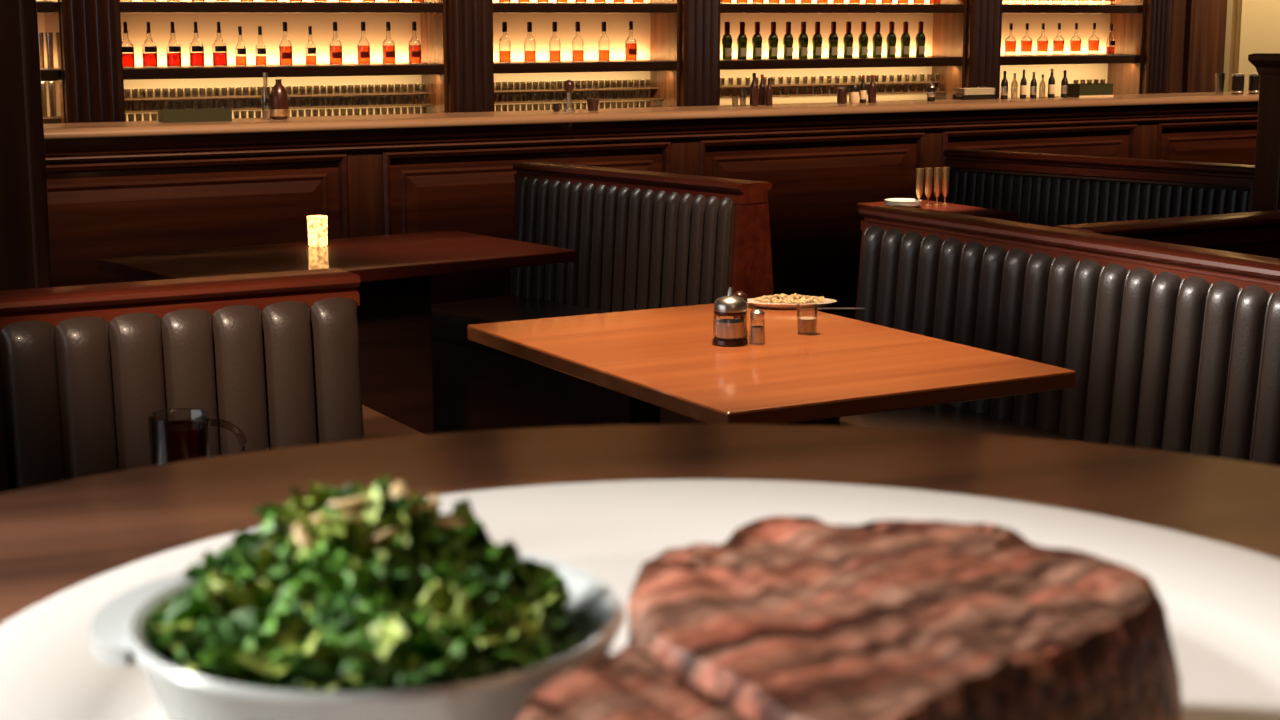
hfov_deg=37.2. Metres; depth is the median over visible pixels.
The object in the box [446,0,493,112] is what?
fluted pilaster
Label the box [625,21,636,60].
liquor bottle
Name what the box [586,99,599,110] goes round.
bucket
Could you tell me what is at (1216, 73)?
tumbler
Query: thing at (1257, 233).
table
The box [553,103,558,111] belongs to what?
cup
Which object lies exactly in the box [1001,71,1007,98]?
bottle
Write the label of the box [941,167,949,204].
glass
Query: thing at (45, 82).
glass
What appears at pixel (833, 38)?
wine bottle
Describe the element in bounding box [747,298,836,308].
dish
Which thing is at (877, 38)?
wine bottle
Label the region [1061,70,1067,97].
bottle
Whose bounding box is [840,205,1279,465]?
booth
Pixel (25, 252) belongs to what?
wood column
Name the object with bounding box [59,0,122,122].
fluted pilaster
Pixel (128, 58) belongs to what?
liquor bottle
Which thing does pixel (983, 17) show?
fluted pilaster
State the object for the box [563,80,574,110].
tap
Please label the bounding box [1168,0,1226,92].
panelling
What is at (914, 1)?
liquor bottle
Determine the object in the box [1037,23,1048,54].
bottle
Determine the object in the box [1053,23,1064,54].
bottle
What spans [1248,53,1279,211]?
newel post
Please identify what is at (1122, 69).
bay
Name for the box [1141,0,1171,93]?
fluted pilaster
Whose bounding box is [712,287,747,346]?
shaker
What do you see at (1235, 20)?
trim
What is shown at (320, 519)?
garlic sliver
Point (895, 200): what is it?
plate
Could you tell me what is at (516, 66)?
shelf
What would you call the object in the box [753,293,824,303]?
heap
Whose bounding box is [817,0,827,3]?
liquor bottle
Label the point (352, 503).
garlic sliver
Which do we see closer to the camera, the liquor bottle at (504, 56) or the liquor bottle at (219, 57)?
the liquor bottle at (219, 57)
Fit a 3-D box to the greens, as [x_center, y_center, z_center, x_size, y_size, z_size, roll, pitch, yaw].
[-0.071,0.067,0.514,0.119,0.065,0.116,6,12,28]
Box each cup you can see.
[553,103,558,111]
[934,167,941,196]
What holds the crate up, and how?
on the countertop at (240, 133)
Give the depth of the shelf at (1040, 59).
10.97 m
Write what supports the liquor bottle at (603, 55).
on the bay at (656, 23)
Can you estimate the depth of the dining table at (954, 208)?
6.65 m
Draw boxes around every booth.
[0,268,363,492]
[431,161,773,433]
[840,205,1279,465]
[943,148,1254,226]
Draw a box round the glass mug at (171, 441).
[148,408,246,465]
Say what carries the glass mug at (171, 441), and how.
on the dining table
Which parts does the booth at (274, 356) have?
cap rail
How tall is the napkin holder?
0.052 m
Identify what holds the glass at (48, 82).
on the bay at (48, 11)
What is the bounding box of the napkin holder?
[953,87,997,99]
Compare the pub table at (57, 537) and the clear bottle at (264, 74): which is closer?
the pub table at (57, 537)
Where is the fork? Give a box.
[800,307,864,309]
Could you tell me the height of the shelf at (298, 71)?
0.048 m
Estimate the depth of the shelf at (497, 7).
9.34 m
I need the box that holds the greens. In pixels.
[147,474,582,692]
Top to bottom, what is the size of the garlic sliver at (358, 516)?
0.004 m
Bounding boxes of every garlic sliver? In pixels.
[294,523,315,548]
[311,515,331,524]
[328,495,370,508]
[341,513,363,521]
[365,528,395,546]
[391,481,412,506]
[413,495,438,516]
[436,518,468,529]
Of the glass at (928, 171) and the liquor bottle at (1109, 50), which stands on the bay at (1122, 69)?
the liquor bottle at (1109, 50)
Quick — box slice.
[516,645,747,719]
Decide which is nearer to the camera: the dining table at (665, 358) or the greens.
the greens
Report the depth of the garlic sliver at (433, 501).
0.52 m
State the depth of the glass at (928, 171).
6.75 m
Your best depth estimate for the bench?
4.50 m
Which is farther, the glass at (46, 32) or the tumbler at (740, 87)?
the glass at (46, 32)
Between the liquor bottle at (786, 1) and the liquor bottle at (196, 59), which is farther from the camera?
the liquor bottle at (786, 1)
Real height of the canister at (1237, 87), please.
0.102 m
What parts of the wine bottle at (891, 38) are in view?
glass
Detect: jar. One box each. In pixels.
[713,315,746,339]
[837,85,846,103]
[849,85,858,102]
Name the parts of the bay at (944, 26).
panel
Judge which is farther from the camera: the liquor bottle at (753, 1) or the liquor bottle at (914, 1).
the liquor bottle at (914, 1)
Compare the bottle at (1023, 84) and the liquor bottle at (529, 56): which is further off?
the liquor bottle at (529, 56)
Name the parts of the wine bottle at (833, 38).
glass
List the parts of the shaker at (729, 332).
spout, lid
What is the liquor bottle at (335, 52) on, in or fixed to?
on the bay at (429, 16)
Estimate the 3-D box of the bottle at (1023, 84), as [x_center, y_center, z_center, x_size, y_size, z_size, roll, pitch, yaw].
[1.795,-1.291,8.890,0.031,0.134,0.031,-6,12,-29]
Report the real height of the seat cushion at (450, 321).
0.110 m
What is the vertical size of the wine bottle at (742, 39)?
0.195 m
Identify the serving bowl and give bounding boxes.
[90,552,623,719]
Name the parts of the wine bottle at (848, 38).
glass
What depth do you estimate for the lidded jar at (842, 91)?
8.38 m
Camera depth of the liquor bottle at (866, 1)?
10.31 m
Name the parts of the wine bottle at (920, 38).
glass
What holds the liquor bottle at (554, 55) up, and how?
on the bay at (656, 23)
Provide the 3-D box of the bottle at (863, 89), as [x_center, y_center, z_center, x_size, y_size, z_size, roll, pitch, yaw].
[0.992,-1.204,8.444,0.031,0.123,0.031,-6,12,-29]
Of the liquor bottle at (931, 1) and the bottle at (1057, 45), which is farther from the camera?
the bottle at (1057, 45)
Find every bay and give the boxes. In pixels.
[37,0,65,123]
[117,0,447,121]
[492,0,679,111]
[720,0,966,104]
[999,0,1145,97]
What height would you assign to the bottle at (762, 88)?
0.132 m
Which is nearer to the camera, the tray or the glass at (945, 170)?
the glass at (945, 170)
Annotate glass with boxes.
[40,33,44,68]
[43,82,47,117]
[45,32,53,68]
[48,82,56,117]
[797,303,817,334]
[916,168,923,206]
[924,168,932,205]
[933,167,941,205]
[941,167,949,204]
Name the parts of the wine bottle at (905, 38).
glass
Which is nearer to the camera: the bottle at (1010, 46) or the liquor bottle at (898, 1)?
the liquor bottle at (898, 1)
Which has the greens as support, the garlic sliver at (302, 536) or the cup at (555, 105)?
the garlic sliver at (302, 536)
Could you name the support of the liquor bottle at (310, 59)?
on the bay at (429, 16)
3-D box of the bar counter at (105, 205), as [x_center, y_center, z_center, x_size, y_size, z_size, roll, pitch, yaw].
[-0.032,-0.497,7.914,10.700,0.991,0.350,-6,12,-29]
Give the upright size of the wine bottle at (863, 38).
0.195 m
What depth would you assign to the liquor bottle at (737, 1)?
9.91 m
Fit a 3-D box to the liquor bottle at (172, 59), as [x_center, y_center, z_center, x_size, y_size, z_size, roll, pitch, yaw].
[-2.088,-1.412,8.503,0.066,0.200,0.067,-6,12,-29]
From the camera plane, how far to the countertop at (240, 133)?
7.58 m
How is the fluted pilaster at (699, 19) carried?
on the floor
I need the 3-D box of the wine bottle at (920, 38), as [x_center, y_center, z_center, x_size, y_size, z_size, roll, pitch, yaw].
[1.555,-1.778,10.532,0.055,0.195,0.055,-6,12,-29]
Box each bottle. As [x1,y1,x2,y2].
[122,22,134,67]
[142,22,157,66]
[166,22,181,66]
[189,22,204,66]
[212,22,227,66]
[235,26,246,65]
[255,26,266,65]
[261,73,270,119]
[279,22,292,65]
[305,26,316,64]
[329,22,342,64]
[357,22,370,64]
[382,22,394,63]
[408,22,420,63]
[499,22,510,62]
[524,22,535,61]
[549,22,560,61]
[572,22,583,61]
[598,22,609,60]
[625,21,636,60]
[721,0,731,3]
[722,22,731,59]
[736,0,747,3]
[737,22,746,58]
[750,73,757,105]
[752,0,763,3]
[752,22,761,58]
[758,74,765,104]
[765,78,772,105]
[768,22,777,58]
[769,0,779,3]
[783,22,792,58]
[785,0,795,3]
[798,22,807,58]
[801,0,811,3]
[812,22,821,57]
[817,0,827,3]
[828,22,838,57]
[833,0,843,3]
[843,21,853,57]
[849,0,859,3]
[858,21,868,57]
[860,75,866,102]
[865,0,875,3]
[868,75,875,102]
[872,21,882,57]
[881,0,891,3]
[886,21,896,56]
[897,0,907,3]
[901,21,910,56]
[913,0,923,3]
[916,21,925,56]
[929,0,940,3]
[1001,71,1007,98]
[1011,73,1017,98]
[1020,70,1026,98]
[1030,72,1036,97]
[1039,74,1045,97]
[1048,69,1054,97]
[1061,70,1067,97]
[1106,24,1114,54]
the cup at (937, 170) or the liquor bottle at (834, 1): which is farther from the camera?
the liquor bottle at (834, 1)
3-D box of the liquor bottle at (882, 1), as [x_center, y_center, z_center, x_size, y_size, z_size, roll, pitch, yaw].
[1.349,-2.043,10.365,0.060,0.199,0.061,-6,12,-29]
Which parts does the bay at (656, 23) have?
panel, panel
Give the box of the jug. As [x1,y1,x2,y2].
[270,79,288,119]
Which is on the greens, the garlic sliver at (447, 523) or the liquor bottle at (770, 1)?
the garlic sliver at (447, 523)
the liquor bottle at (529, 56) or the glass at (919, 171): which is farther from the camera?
the liquor bottle at (529, 56)
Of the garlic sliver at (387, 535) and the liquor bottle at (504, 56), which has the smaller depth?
the garlic sliver at (387, 535)
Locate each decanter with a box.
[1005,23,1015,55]
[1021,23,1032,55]
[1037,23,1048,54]
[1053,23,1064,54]
[1065,0,1075,4]
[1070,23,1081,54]
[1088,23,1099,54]
[1091,0,1101,4]
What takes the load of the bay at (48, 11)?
on the floor
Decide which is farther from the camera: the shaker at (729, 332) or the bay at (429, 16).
the bay at (429, 16)
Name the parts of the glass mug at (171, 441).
glass, handle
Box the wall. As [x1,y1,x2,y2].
[1242,0,1279,90]
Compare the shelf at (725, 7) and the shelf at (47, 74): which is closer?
the shelf at (47, 74)
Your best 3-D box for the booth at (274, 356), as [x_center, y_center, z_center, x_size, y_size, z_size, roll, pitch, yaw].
[-0.978,0.349,3.477,1.121,0.910,0.630,-6,12,-29]
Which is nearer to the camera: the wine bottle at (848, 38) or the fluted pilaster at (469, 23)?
the fluted pilaster at (469, 23)
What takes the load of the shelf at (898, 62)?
attached to the bay at (944, 26)
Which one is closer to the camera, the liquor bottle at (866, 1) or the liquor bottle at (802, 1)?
the liquor bottle at (802, 1)
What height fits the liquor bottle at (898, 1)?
0.199 m
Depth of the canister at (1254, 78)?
9.43 m
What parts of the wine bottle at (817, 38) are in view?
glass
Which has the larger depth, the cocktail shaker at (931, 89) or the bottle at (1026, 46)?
the bottle at (1026, 46)
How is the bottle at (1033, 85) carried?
on the countertop at (240, 133)
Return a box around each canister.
[1231,73,1244,93]
[1248,73,1259,93]
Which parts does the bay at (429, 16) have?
panel, panel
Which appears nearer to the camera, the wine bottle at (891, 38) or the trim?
the wine bottle at (891, 38)
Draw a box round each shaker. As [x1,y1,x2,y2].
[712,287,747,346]
[749,309,764,344]
[927,82,935,100]
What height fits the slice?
0.060 m
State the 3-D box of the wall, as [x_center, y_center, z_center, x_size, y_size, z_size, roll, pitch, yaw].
[4.608,-2.340,12.437,2.515,3.000,0.490,-6,12,-29]
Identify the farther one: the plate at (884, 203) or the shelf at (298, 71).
the shelf at (298, 71)
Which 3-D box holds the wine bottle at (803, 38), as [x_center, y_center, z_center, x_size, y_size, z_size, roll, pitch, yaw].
[0.873,-1.709,10.152,0.055,0.195,0.055,-6,12,-29]
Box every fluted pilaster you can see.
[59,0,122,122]
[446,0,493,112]
[680,0,720,105]
[964,0,1002,97]
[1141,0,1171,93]
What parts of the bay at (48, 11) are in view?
panel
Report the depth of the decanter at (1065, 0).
11.03 m
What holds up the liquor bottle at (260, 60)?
on the bay at (429, 16)
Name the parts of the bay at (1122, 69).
panel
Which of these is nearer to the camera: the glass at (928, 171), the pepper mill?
the pepper mill
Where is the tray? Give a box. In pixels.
[953,94,997,99]
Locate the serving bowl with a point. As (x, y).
(121, 634)
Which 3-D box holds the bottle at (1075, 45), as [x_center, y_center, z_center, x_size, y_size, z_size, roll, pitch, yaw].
[2.542,-1.873,11.083,0.066,0.184,0.066,-6,12,-29]
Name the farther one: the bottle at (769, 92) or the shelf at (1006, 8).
the shelf at (1006, 8)
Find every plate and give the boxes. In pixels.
[0,479,1279,719]
[884,198,921,202]
[884,201,921,203]
[884,202,921,204]
[884,203,921,206]
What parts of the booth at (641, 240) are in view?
panel, seat, cap rail, panel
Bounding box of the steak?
[628,516,1181,719]
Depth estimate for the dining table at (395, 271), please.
5.44 m
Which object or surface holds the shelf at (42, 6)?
attached to the bay at (48, 11)
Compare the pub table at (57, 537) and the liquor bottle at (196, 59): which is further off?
the liquor bottle at (196, 59)
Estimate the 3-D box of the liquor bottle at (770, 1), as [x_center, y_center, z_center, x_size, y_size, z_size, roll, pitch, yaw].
[0.709,-1.978,10.008,0.060,0.199,0.061,-6,12,-29]
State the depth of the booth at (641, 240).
6.17 m
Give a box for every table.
[0,424,1279,623]
[97,230,575,433]
[467,303,1075,425]
[857,199,1017,221]
[1056,210,1279,258]
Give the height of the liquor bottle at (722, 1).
0.199 m
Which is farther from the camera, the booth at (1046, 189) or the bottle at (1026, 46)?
the bottle at (1026, 46)
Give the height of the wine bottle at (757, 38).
0.195 m
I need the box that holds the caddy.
[157,108,231,122]
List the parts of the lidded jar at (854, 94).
lid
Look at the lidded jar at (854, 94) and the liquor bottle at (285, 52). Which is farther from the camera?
the liquor bottle at (285, 52)
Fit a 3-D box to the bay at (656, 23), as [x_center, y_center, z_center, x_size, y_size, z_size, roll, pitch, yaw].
[-0.370,-1.590,9.570,1.060,2.550,0.650,-6,12,-29]
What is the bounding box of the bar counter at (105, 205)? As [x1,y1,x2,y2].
[45,113,1257,318]
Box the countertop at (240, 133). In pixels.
[44,91,1258,155]
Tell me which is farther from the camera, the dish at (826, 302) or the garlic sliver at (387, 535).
the dish at (826, 302)
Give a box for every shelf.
[37,1,54,12]
[40,68,58,80]
[120,1,441,12]
[123,63,443,79]
[493,3,676,12]
[494,60,675,73]
[720,3,963,12]
[720,56,961,69]
[1000,54,1139,64]
[1002,4,1142,12]
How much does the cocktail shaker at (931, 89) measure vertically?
0.088 m
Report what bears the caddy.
on the countertop at (240, 133)
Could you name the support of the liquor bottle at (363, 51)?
on the bay at (429, 16)
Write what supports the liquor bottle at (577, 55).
on the bay at (656, 23)
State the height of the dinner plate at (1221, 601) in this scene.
0.021 m
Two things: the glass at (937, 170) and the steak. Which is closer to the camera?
the steak
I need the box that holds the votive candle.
[307,215,327,246]
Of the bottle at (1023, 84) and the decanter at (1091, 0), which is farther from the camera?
the decanter at (1091, 0)
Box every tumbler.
[740,87,745,105]
[1215,73,1224,94]
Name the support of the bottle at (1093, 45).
on the bay at (1122, 69)
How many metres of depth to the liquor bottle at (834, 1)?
10.20 m
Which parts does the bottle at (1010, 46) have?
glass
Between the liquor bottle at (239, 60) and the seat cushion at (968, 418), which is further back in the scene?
the liquor bottle at (239, 60)
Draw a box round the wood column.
[0,0,52,290]
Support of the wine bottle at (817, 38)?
on the bay at (944, 26)
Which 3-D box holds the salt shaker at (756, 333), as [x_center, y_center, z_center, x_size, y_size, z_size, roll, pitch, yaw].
[0.242,-0.069,3.926,0.034,0.072,0.034,-6,12,-29]
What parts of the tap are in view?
knob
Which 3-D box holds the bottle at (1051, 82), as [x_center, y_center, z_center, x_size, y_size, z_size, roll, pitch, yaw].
[1.944,-1.307,8.973,0.034,0.136,0.033,-6,12,-29]
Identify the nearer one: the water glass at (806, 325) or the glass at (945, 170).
the water glass at (806, 325)
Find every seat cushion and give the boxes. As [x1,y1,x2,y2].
[431,295,609,359]
[840,404,1083,441]
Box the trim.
[1223,0,1245,91]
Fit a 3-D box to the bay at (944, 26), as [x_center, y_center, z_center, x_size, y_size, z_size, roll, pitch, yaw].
[0.988,-1.728,10.326,1.620,2.550,0.650,-6,12,-29]
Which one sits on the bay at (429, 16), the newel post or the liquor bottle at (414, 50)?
the liquor bottle at (414, 50)
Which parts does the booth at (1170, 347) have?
panel, cap rail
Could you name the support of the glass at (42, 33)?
on the bay at (48, 11)
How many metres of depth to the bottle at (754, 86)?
8.15 m
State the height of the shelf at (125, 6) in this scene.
0.048 m
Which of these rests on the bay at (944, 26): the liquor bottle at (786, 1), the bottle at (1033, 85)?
the liquor bottle at (786, 1)
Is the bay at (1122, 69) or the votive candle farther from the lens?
the bay at (1122, 69)
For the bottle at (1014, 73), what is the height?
0.119 m
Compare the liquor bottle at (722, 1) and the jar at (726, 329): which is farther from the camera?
the liquor bottle at (722, 1)
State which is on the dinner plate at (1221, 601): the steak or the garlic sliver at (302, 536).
the steak
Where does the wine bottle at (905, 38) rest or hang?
on the bay at (944, 26)
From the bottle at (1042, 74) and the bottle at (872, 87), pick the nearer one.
the bottle at (872, 87)
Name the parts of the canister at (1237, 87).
lid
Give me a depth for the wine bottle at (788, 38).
10.09 m
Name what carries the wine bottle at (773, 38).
on the bay at (944, 26)
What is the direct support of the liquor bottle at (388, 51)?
on the bay at (429, 16)
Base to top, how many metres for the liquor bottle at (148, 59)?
0.200 m
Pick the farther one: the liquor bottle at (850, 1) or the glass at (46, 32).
the liquor bottle at (850, 1)
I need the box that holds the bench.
[362,405,423,439]
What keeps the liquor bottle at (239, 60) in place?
on the bay at (429, 16)
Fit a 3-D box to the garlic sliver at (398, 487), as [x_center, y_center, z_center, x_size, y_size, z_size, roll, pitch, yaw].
[-0.065,0.037,0.521,0.006,0.006,0.011,-3,11,-18]
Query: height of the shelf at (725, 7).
0.048 m
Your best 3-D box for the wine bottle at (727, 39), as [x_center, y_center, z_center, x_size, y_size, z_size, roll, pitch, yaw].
[0.455,-1.667,9.920,0.055,0.195,0.055,-6,12,-29]
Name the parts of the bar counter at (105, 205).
raised panel, raised panel, rail, bead moulding, raised panel, raised panel, raised panel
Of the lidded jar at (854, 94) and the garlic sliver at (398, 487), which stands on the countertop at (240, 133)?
the lidded jar at (854, 94)
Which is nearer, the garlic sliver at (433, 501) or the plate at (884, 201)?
the garlic sliver at (433, 501)
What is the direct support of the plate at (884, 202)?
on the plate at (884, 203)
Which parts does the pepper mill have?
knob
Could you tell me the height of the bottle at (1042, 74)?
0.110 m
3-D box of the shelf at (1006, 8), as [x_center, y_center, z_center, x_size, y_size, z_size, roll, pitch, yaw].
[2.414,-2.029,10.986,1.069,0.048,0.269,-6,12,-29]
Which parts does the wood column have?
corner trim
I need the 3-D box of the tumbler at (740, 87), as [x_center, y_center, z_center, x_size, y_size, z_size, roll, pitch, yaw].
[0.442,-1.127,8.142,0.029,0.080,0.029,-6,12,-29]
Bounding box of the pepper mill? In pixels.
[734,291,747,336]

